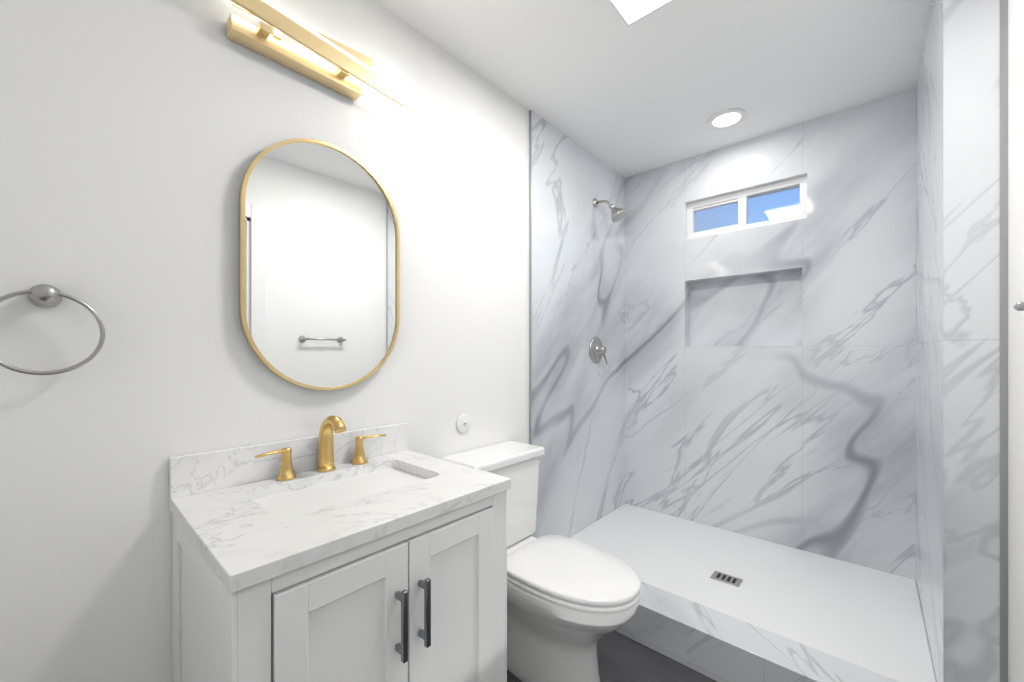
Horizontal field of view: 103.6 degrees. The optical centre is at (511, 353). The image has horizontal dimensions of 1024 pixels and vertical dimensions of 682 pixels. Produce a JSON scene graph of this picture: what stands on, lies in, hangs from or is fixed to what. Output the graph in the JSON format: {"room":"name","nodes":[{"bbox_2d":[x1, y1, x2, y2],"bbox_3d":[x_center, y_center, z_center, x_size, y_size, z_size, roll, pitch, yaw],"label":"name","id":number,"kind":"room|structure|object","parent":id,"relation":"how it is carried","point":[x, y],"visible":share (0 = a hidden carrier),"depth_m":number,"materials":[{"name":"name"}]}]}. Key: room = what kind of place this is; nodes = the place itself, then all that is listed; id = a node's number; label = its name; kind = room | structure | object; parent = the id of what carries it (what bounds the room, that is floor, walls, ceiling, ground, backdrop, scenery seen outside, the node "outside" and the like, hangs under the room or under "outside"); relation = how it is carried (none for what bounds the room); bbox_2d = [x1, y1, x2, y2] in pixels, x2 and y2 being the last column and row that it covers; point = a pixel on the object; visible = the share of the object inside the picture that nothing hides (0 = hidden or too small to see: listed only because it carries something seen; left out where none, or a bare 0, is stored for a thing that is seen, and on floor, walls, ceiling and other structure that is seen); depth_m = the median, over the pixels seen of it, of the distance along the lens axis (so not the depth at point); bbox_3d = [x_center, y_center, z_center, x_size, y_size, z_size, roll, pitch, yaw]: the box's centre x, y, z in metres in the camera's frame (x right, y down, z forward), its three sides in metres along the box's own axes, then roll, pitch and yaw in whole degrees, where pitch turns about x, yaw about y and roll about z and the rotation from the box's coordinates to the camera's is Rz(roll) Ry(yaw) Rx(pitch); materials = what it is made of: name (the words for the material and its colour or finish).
{"room":"bathroom","nodes":[
{"label":"bathroom","id":0,"kind":"room"},
{"bbox_2d":[0,0,528,681],"bbox_3d":[-0.746,-0.020,1.231,0.150,2.440,2.350,0,0,42],"label":"wall","id":1,"kind":"structure","parent":0,"point":[138,138],"depth_m":0.99,"materials":[{"name":"white paint"}]},
{"bbox_2d":[0,284,104,374],"bbox_3d":[-0.960,-0.051,0.828,0.059,0.189,0.174,0,0,42],"label":"towel ring","id":2,"kind":"object","parent":1,"relation":"attached to","point":[42,295],"visible":0.98,"depth_m":0.83,"materials":[{"name":"silver metal"}]},
{"bbox_2d":[169,422,407,499],"bbox_3d":[-0.617,0.305,1.244,0.020,0.100,0.678,0,0,42],"label":"backsplash","id":3,"kind":"structure","parent":1,"relation":"attached to","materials":[{"name":"stone"}]},
{"bbox_2d":[226,0,404,106],"bbox_3d":[-0.581,-0.923,1.238,0.082,0.141,0.534,0,0,42],"label":"sconce","id":4,"kind":"object","parent":1,"relation":"attached to","point":[346,59],"visible":1,"depth_m":1.19,"materials":[{"name":"gold metal"}]},
{"bbox_2d":[238,138,399,389],"bbox_3d":[-0.578,-0.274,1.281,0.028,0.776,0.490,0,0,42],"label":"oval mirror","id":5,"kind":"object","parent":1,"relation":"attached to","point":[318,268],"visible":0.98,"depth_m":1.25,"materials":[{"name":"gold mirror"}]},
{"bbox_2d":[456,413,470,432],"bbox_3d":[-0.203,0.295,1.718,0.010,0.082,0.082,0,0,42],"label":"cover plate","id":6,"kind":"object","parent":1,"relation":"attached to","point":[463,423],"visible":1,"depth_m":1.71,"materials":[{"name":"white plastic"}]},
{"bbox_2d":[532,111,624,537],"bbox_3d":[0.454,-0.020,2.573,0.162,2.440,1.250,0,0,42],"label":"tiled wall","id":7,"kind":"structure","parent":0,"point":[578,306],"depth_m":2.36,"materials":[{"name":"stone"}]},
{"bbox_2d":[529,110,531,535],"bbox_3d":[0.093,-0.020,2.054,0.014,2.440,0.004,0,0,42],"label":"trim","id":8,"kind":"structure","parent":7,"relation":"attached to","point":[530,276],"depth_m":2.05,"materials":[{"name":"silver metal"}]},
{"bbox_2d":[589,337,607,364],"bbox_3d":[0.555,-0.020,2.510,0.071,0.174,0.164,0,0,42],"label":"trim","id":9,"kind":"structure","parent":7,"relation":"attached to","point":[597,349],"depth_m":2.50,"materials":[{"name":"silver metal"}]},
{"bbox_2d":[593,198,625,221],"bbox_3d":[0.601,-0.888,2.466,0.198,0.174,0.092,0,0,42],"label":"shower head","id":10,"kind":"object","parent":7,"relation":"attached to","point":[617,214],"visible":1,"depth_m":2.43},
{"bbox_2d":[507,631,716,681],"bbox_3d":[0.282,1.250,1.086,1.980,0.100,3.700,0,0,42],"label":"floor","id":11,"kind":"structure","parent":0,"point":[622,658],"depth_m":1.55,"materials":[{"name":"grey wood"}]},
{"bbox_2d":[169,415,510,681],"bbox_3d":[-0.415,0.692,1.065,0.560,1.017,0.678,0,0,42],"label":"bathroom vanity","id":12,"kind":"object","parent":11,"relation":"on","point":[370,554],"visible":1,"depth_m":0.92,"materials":[{"name":"white painted wood"},{"name":"quartz"},{"name":"dark metal"}]},
{"bbox_2d":[169,449,510,593],"bbox_3d":[-0.425,0.370,1.074,0.532,0.030,0.678,0,0,42],"label":"countertop","id":13,"kind":"structure","parent":12,"relation":"on","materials":[{"name":"stone"}]},
{"bbox_2d":[254,415,385,481],"bbox_3d":[-0.541,0.269,1.206,0.135,0.172,0.386,0,0,42],"label":"faucet","id":14,"kind":"object","parent":13,"relation":"on","point":[328,454],"depth_m":1.22,"materials":[{"name":"gold metal"}]},
{"bbox_2d":[441,441,641,681],"bbox_3d":[0.126,0.807,1.539,0.739,0.785,0.432,0,0,42],"label":"toilet","id":15,"kind":"object","parent":11,"relation":"on","point":[571,602],"visible":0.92,"depth_m":1.42,"materials":[{"name":"white ceramic"}]},
{"bbox_2d":[569,503,935,681],"bbox_3d":[1.046,1.125,2.027,1.448,0.150,0.880,0,0,42],"label":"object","id":16,"kind":"object","parent":11,"relation":"on","point":[870,619],"visible":0.69,"depth_m":1.81,"materials":[{"name":"white stone"}]},
{"bbox_2d":[710,571,742,586],"bbox_3d":[1.000,1.048,1.880,0.120,0.005,0.080,0,0,42],"label":"shower drain","id":17,"kind":"object","parent":16,"relation":"on","point":[726,578],"visible":1,"depth_m":1.88,"materials":[{"name":"silver metal"}]},
{"bbox_2d":[615,581,897,681],"bbox_3d":[0.738,1.119,1.599,1.579,0.162,0.170,0,0,42],"label":"curb","id":18,"kind":"object","parent":11,"relation":"on","point":[717,646],"visible":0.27,"depth_m":1.49,"materials":[{"name":"stone"}]},
{"bbox_2d":[374,0,930,177],"bbox_3d":[0.282,-1.290,1.086,1.980,0.100,3.700,0,0,42],"label":"ceiling","id":19,"kind":"structure","parent":0,"point":[604,83],"depth_m":1.70,"materials":[{"name":"white paint"}]},
{"bbox_2d":[608,0,673,26],"bbox_3d":[0.448,-1.233,1.288,0.324,0.013,0.324,0,0,42],"label":"ceiling light panel","id":20,"kind":"object","parent":19,"relation":"attached to","point":[630,12],"visible":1,"depth_m":1.43,"materials":[{"name":"white plastic"}]},
{"bbox_2d":[707,108,746,128],"bbox_3d":[1.131,-1.236,2.125,0.184,0.008,0.184,0,0,42],"label":"recessed light","id":21,"kind":"object","parent":19,"relation":"in","point":[725,119],"visible":1,"depth_m":2.11,"materials":[{"name":"white plastic"}]},
{"bbox_2d":[625,88,915,579],"bbox_3d":[1.351,-0.020,2.478,1.630,2.440,0.200,0,0,42],"label":"tiled wall","id":22,"kind":"structure","parent":0,"point":[770,383],"depth_m":2.21,"materials":[{"name":"stone"}]},
{"bbox_2d":[687,176,806,239],"bbox_3d":[1.377,-0.845,2.402,0.630,0.240,0.050,0,0,42],"label":"window","id":23,"kind":"structure","parent":22,"relation":"in","point":[740,198],"depth_m":2.38,"materials":[{"name":"white plastic"}]},
{"bbox_2d":[916,0,999,681],"bbox_3d":[1.723,-0.020,1.519,0.240,2.440,1.140,0,0,42],"label":"tiled wall","id":24,"kind":"structure","parent":0,"point":[958,333],"depth_m":1.15,"materials":[{"name":"stone"}]},
{"bbox_2d":[1000,0,1007,681],"bbox_3d":[1.343,-0.020,1.101,0.015,2.440,0.014,0,0,42],"label":"trim","id":25,"kind":"structure","parent":24,"relation":"attached to","point":[1003,340],"depth_m":1.10,"materials":[{"name":"silver metal"}]},
{"bbox_2d":[1008,0,1023,681],"bbox_3d":[1.081,-0.020,0.705,0.120,2.440,0.930,0,0,42],"label":"door","id":26,"kind":"structure","parent":0,"point":[1015,342],"depth_m":1.04,"materials":[{"name":"white paint"}]},
{"bbox_2d":[1013,302,1023,310],"bbox_3d":[0.993,-0.100,0.736,0.048,0.044,0.304,0,0,42],"label":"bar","id":27,"kind":"object","parent":26,"relation":"attached to","point":[1018,306],"visible":1,"depth_m":0.84,"materials":[{"name":"silver metal"}]}
]}

